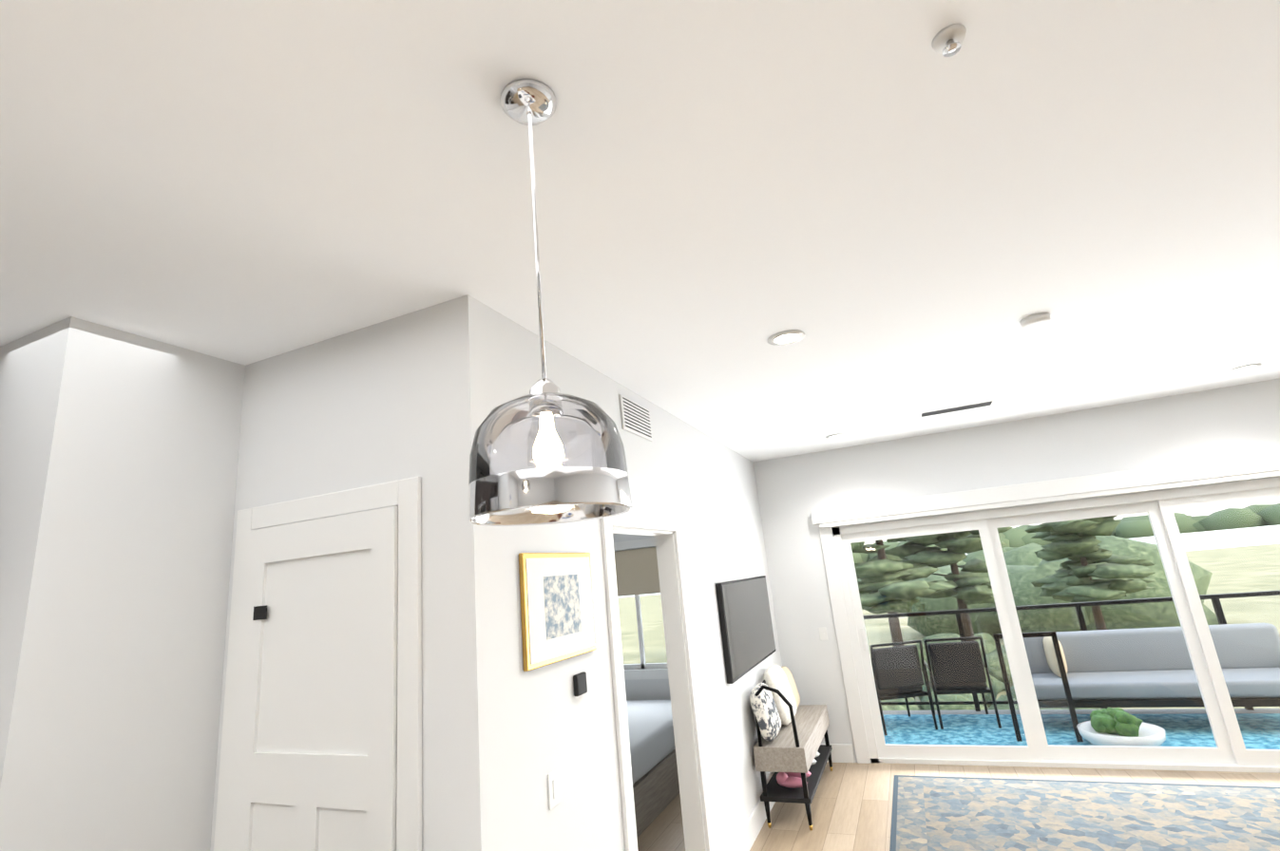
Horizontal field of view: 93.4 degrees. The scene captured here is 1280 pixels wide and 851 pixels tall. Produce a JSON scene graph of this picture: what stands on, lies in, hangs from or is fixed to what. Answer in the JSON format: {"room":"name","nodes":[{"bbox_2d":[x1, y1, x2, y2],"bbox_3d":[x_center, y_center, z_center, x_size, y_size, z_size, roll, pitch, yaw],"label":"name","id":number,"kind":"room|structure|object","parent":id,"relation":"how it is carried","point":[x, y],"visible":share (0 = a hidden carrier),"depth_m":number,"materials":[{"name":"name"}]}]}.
{"room":"living room","nodes":[
{"label":"living room","id":0,"kind":"room"},
{"bbox_2d":[0,316,111,850],"bbox_3d":[-2.342,1.113,2.023,1.100,2.870,0.120,-11,-15,21],"label":"wall","id":1,"kind":"structure","parent":0,"point":[52,376],"depth_m":1.98,"materials":[{"name":"white paint"}]},
{"bbox_2d":[42,327,245,850],"bbox_3d":[-1.748,1.095,2.176,0.120,2.870,0.620,-11,-15,21],"label":"wall","id":2,"kind":"structure","parent":0,"point":[135,766],"depth_m":2.19,"materials":[{"name":"white paint"}]},
{"bbox_2d":[210,294,506,850],"bbox_3d":[-1.037,1.022,2.155,1.220,2.870,0.120,-11,-15,21],"label":"wall","id":3,"kind":"structure","parent":0,"point":[405,396],"depth_m":2.19,"materials":[{"name":"white paint"}]},
{"bbox_2d":[213,477,421,850],"bbox_3d":[-1.116,1.337,2.038,0.950,2.220,0.032,-11,-15,21],"label":"door","id":4,"kind":"structure","parent":3,"relation":"attached to","point":[321,744],"depth_m":2.12,"materials":[{"name":"white wood"}]},
{"bbox_2d":[252,605,267,620],"bbox_3d":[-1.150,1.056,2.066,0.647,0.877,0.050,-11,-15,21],"label":"door handle","id":5,"kind":"object","parent":4,"relation":"attached to","point":[259,613],"visible":0.86,"depth_m":2.29,"materials":[{"name":"black metal"}]},
{"bbox_2d":[488,306,782,850],"bbox_3d":[0.381,1.360,4.030,0.120,2.870,4.500,-11,-15,21],"label":"wall","id":6,"kind":"structure","parent":0,"point":[700,486],"depth_m":2.73,"materials":[{"name":"white paint"}]},
{"bbox_2d":[547,767,560,810],"bbox_3d":[-0.306,1.302,2.164,0.008,0.115,0.075,-11,-15,21],"label":"switch plate","id":7,"kind":"object","parent":6,"relation":"attached to","point":[554,790],"depth_m":2.16,"materials":[{"name":"white plastic"}]},
{"bbox_2d":[518,553,596,671],"bbox_3d":[-0.315,0.717,2.407,0.022,0.410,0.530,-11,-15,21],"label":"picture frame","id":8,"kind":"object","parent":6,"relation":"attached to","point":[557,610],"visible":1,"depth_m":2.35,"materials":[{"name":"gold metal"}]},
{"bbox_2d":[573,671,587,696],"bbox_3d":[-0.241,1.043,2.434,0.021,0.080,0.080,-11,-15,21],"label":"thermostat","id":9,"kind":"object","parent":6,"relation":"attached to","point":[580,684],"visible":0.96,"depth_m":2.42,"materials":[{"name":"black plastic"}]},
{"bbox_2d":[619,394,652,441],"bbox_3d":[-0.018,-0.038,3.531,0.013,0.200,0.420,-11,-15,21],"label":"air vent","id":10,"kind":"object","parent":6,"relation":"in","point":[636,419],"visible":1,"depth_m":3.50,"materials":[{"name":"white plastic"}]},
{"bbox_2d":[600,510,715,850],"bbox_3d":[0.072,1.539,3.144,0.140,2.150,1.090,-11,-15,21],"label":"trim","id":11,"kind":"structure","parent":6,"relation":"attached to","point":[690,781],"depth_m":3.45,"materials":[{"name":"white wood"}]},
{"bbox_2d":[715,575,775,684],"bbox_3d":[0.901,1.615,4.971,0.045,0.680,1.540,-11,-15,21],"label":"television","id":12,"kind":"object","parent":6,"relation":"attached to","point":[746,629],"depth_m":4.72,"materials":[{"name":"black plastic"}]},
{"bbox_2d":[728,799,775,850],"bbox_3d":[0.948,2.840,4.532,0.020,0.152,2.590,-11,-15,21],"label":"baseboard","id":13,"kind":"structure","parent":6,"relation":"attached to","point":[747,836],"depth_m":4.09,"materials":[{"name":"white"}]},
{"bbox_2d":[0,0,1279,461],"bbox_3d":[-0.094,-0.990,0.626,9.220,0.100,12.120,-11,-15,21],"label":"ceiling","id":14,"kind":"structure","parent":0,"point":[891,213],"depth_m":1.72,"materials":[{"name":"white paint"}]},
{"bbox_2d":[467,78,632,526],"bbox_3d":[-0.209,-0.282,1.251,0.306,0.939,0.306,-11,-15,21],"label":"pendant light","id":15,"kind":"object","parent":14,"relation":"hanging from","point":[549,490],"visible":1,"depth_m":1.17,"materials":[{"name":"silver metal"}]},
{"bbox_2d":[767,330,804,345],"bbox_3d":[0.714,-0.425,2.944,0.180,0.009,0.180,-11,-15,21],"label":"recessed light","id":16,"kind":"object","parent":14,"relation":"in","point":[786,337],"visible":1,"depth_m":2.94,"materials":[{"name":"white plastic"}]},
{"bbox_2d":[825,433,846,439],"bbox_3d":[1.760,0.097,5.412,0.180,0.009,0.180,-11,-15,21],"label":"recessed light","id":17,"kind":"object","parent":14,"relation":"in","point":[835,436],"visible":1,"depth_m":5.40,"materials":[{"name":"white plastic"}]},
{"bbox_2d":[931,23,966,57],"bbox_3d":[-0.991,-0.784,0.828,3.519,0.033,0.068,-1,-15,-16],"label":"sprinkler","id":18,"kind":"object","parent":14,"relation":"attached to","point":[947,41],"visible":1,"depth_m":1.29,"materials":[{"name":"white plastic"}]},
{"bbox_2d":[917,399,997,418],"bbox_3d":[2.509,-0.131,4.795,0.560,0.007,0.200,-11,-15,21],"label":"ceiling air vent slot","id":19,"kind":"object","parent":14,"relation":"attached to","point":[972,406],"visible":0.96,"depth_m":4.77,"materials":[{"name":"white plastic"}]},
{"bbox_2d":[1019,312,1050,328],"bbox_3d":[1.967,-0.517,3.001,0.130,0.034,0.130,-11,-15,21],"label":"smoke detector","id":20,"kind":"object","parent":14,"relation":"attached to","point":[1035,320],"visible":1,"depth_m":2.97,"materials":[{"name":"white plastic"}]},
{"bbox_2d":[1227,363,1261,372],"bbox_3d":[4.373,-0.414,4.366,0.180,0.009,0.180,-11,-15,21],"label":"recessed light","id":21,"kind":"object","parent":14,"relation":"in","point":[1244,368],"visible":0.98,"depth_m":4.35,"materials":[{"name":"white plastic"}]},
{"bbox_2d":[612,378,1279,763],"bbox_3d":[2.476,1.565,5.634,9.340,2.870,0.120,-11,-15,21],"label":"wall","id":22,"kind":"structure","parent":0,"point":[1164,431],"depth_m":5.63,"materials":[{"name":"white paint"}]},
{"bbox_2d":[613,537,668,680],"bbox_3d":[-0.034,1.996,6.607,1.430,1.450,0.117,-11,-15,21],"label":"window","id":23,"kind":"structure","parent":22,"relation":"in","point":[639,672],"depth_m":6.53,"materials":[{"name":"white"}]},
{"bbox_2d":[614,547,660,596],"bbox_3d":[-0.070,1.628,6.695,1.230,0.490,0.008,-11,-15,21],"label":"window blind","id":24,"kind":"object","parent":23,"relation":"attached to","point":[637,571],"visible":0.29,"depth_m":6.67,"materials":[{"name":"beige fabric"}]},
{"bbox_2d":[818,627,828,640],"bbox_3d":[1.757,1.998,5.787,0.075,0.115,0.008,-11,-15,21],"label":"switch plate","id":25,"kind":"object","parent":22,"relation":"attached to","point":[823,635],"depth_m":5.78,"materials":[{"name":"white plastic"}]},
{"bbox_2d":[820,744,855,763],"bbox_3d":[1.710,3.033,5.588,0.510,0.152,0.016,-11,-15,21],"label":"baseboard","id":26,"kind":"structure","parent":22,"relation":"attached to","point":[840,754],"depth_m":5.52,"materials":[{"name":"white"}]},
{"bbox_2d":[810,451,1279,528],"bbox_3d":[3.654,0.552,5.202,4.250,0.180,0.097,-11,-15,21],"label":"blind valance","id":27,"kind":"object","parent":22,"relation":"attached to","point":[1225,470],"visible":1,"depth_m":5.17,"materials":[{"name":"white"}]},
{"bbox_2d":[818,477,1279,773],"bbox_3d":[3.805,1.656,5.014,4.190,2.150,0.144,-11,-15,21],"label":"door frame","id":28,"kind":"structure","parent":22,"relation":"attached to","point":[1230,753],"depth_m":5.11,"materials":[{"name":"white wood"}]},
{"bbox_2d":[852,499,1279,750],"bbox_3d":[3.816,1.693,5.021,3.660,1.800,0.041,-11,-15,21],"label":"glass window","id":29,"kind":"structure","parent":22,"relation":"in","point":[1073,635],"depth_m":5.09,"materials":[{"name":"clear glass"}]},
{"bbox_2d":[637,763,1279,850],"bbox_3d":[0.178,1.878,-0.096,9.220,0.100,12.120,-11,-15,21],"label":"floor","id":30,"kind":"structure","parent":0,"point":[851,807],"depth_m":4.50,"materials":[{"name":"brown wood"}]},
{"bbox_2d":[626,700,679,838],"bbox_3d":[-0.503,2.951,5.310,1.600,0.580,2.100,-11,-15,21],"label":"bed","id":31,"kind":"object","parent":30,"relation":"on","point":[655,777],"visible":0.08,"depth_m":4.88,"materials":[{"name":"grey fabric"}]},
{"bbox_2d":[749,665,832,830],"bbox_3d":[1.263,2.488,4.934,0.373,0.969,1.350,-11,-15,21],"label":"bench","id":32,"kind":"object","parent":30,"relation":"on","point":[792,754],"visible":1,"depth_m":4.48,"materials":[{"name":"brown wood"}]},
{"bbox_2d":[889,775,1279,850],"bbox_3d":[2.884,2.402,3.236,2.900,0.012,2.850,-11,-15,21],"label":"rug","id":33,"kind":"object","parent":30,"relation":"on","point":[933,813],"visible":1,"depth_m":3.98,"materials":[{"name":"fabric"}]},
{"label":"outside","id":34,"kind":"structure","parent":0,"visible":0},
{"bbox_2d":[617,524,1279,709],"bbox_3d":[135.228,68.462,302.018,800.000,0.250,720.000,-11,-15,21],"label":"ground","id":35,"kind":"structure","parent":34,"point":[1259,561],"depth_m":59.48,"materials":[{"name":"green plant"}]},
{"bbox_2d":[850,539,955,699],"bbox_3d":[7.298,3.283,19.214,4.220,11.671,4.473,-11,-15,21],"label":"tree","id":36,"kind":"object","parent":35,"relation":"on","point":[899,573],"depth_m":18.17,"materials":[{"name":"green plant"}]},
{"bbox_2d":[884,526,1012,641],"bbox_3d":[11.030,4.421,21.824,4.678,10.060,4.420,-11,-15,21],"label":"tree","id":37,"kind":"object","parent":35,"relation":"on","point":[959,589],"depth_m":21.10,"materials":[{"name":"green plant"}]},
{"bbox_2d":[852,503,1279,710],"bbox_3d":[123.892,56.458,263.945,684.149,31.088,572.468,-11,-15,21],"label":"bush","id":38,"kind":"object","parent":35,"relation":"on","point":[1246,517],"depth_m":31.47,"materials":[{"name":"green plant"}]},
{"bbox_2d":[1024,515,1155,630],"bbox_3d":[19.180,5.305,26.023,5.101,8.902,5.839,-11,-15,21],"label":"tree","id":39,"kind":"object","parent":35,"relation":"on","point":[1073,546],"depth_m":24.83,"materials":[{"name":"green plant"}]},
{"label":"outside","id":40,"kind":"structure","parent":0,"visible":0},
{"bbox_2d":[879,708,1279,749],"bbox_3d":[4.025,3.016,5.786,6.100,0.138,1.930,-11,-15,21],"label":"outdoor rug","id":41,"kind":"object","parent":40,"point":[1192,729],"depth_m":5.94,"materials":[{"name":"blue fabric"}]},
{"bbox_2d":[869,640,937,735],"bbox_3d":[2.760,2.825,6.639,0.568,0.895,0.668,-5,-14,-3],"label":"outdoor chair","id":42,"kind":"object","parent":41,"relation":"on","point":[880,657],"depth_m":6.41,"materials":[{"name":"black metal"}]},
{"bbox_2d":[923,636,1001,729],"bbox_3d":[3.446,2.743,6.572,0.568,0.895,0.668,-10,-15,17],"label":"outdoor chair","id":43,"kind":"object","parent":41,"relation":"on","point":[942,655],"depth_m":6.36,"materials":[{"name":"black metal"}]},
{"bbox_2d":[993,631,1083,742],"bbox_3d":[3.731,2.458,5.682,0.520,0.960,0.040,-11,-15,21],"label":"outdoor chair","id":44,"kind":"object","parent":41,"relation":"on","point":[1060,664],"depth_m":5.68,"materials":[{"name":"black metal"}]},
{"bbox_2d":[862,590,1279,711],"bbox_3d":[4.324,2.601,6.765,6.080,1.100,0.070,-11,-15,21],"label":"balcony railing","id":45,"kind":"object","parent":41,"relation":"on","point":[1215,601],"depth_m":6.71,"materials":[{"name":"black metal"}]},
{"bbox_2d":[1076,706,1165,746],"bbox_3d":[4.177,2.635,5.259,0.620,0.328,0.620,-11,-15,21],"label":"planter","id":46,"kind":"object","parent":41,"relation":"on","point":[1132,737],"depth_m":5.12,"materials":[{"name":"white ceramic"}]},
{"bbox_2d":[1022,623,1279,708],"bbox_3d":[5.026,2.456,5.896,2.350,0.830,0.850,-11,-15,21],"label":"outdoor sofa","id":47,"kind":"object","parent":41,"relation":"on","point":[1225,640],"depth_m":5.86,"materials":[{"name":"black metal"},{"name":"gray fabric"}]}
]}

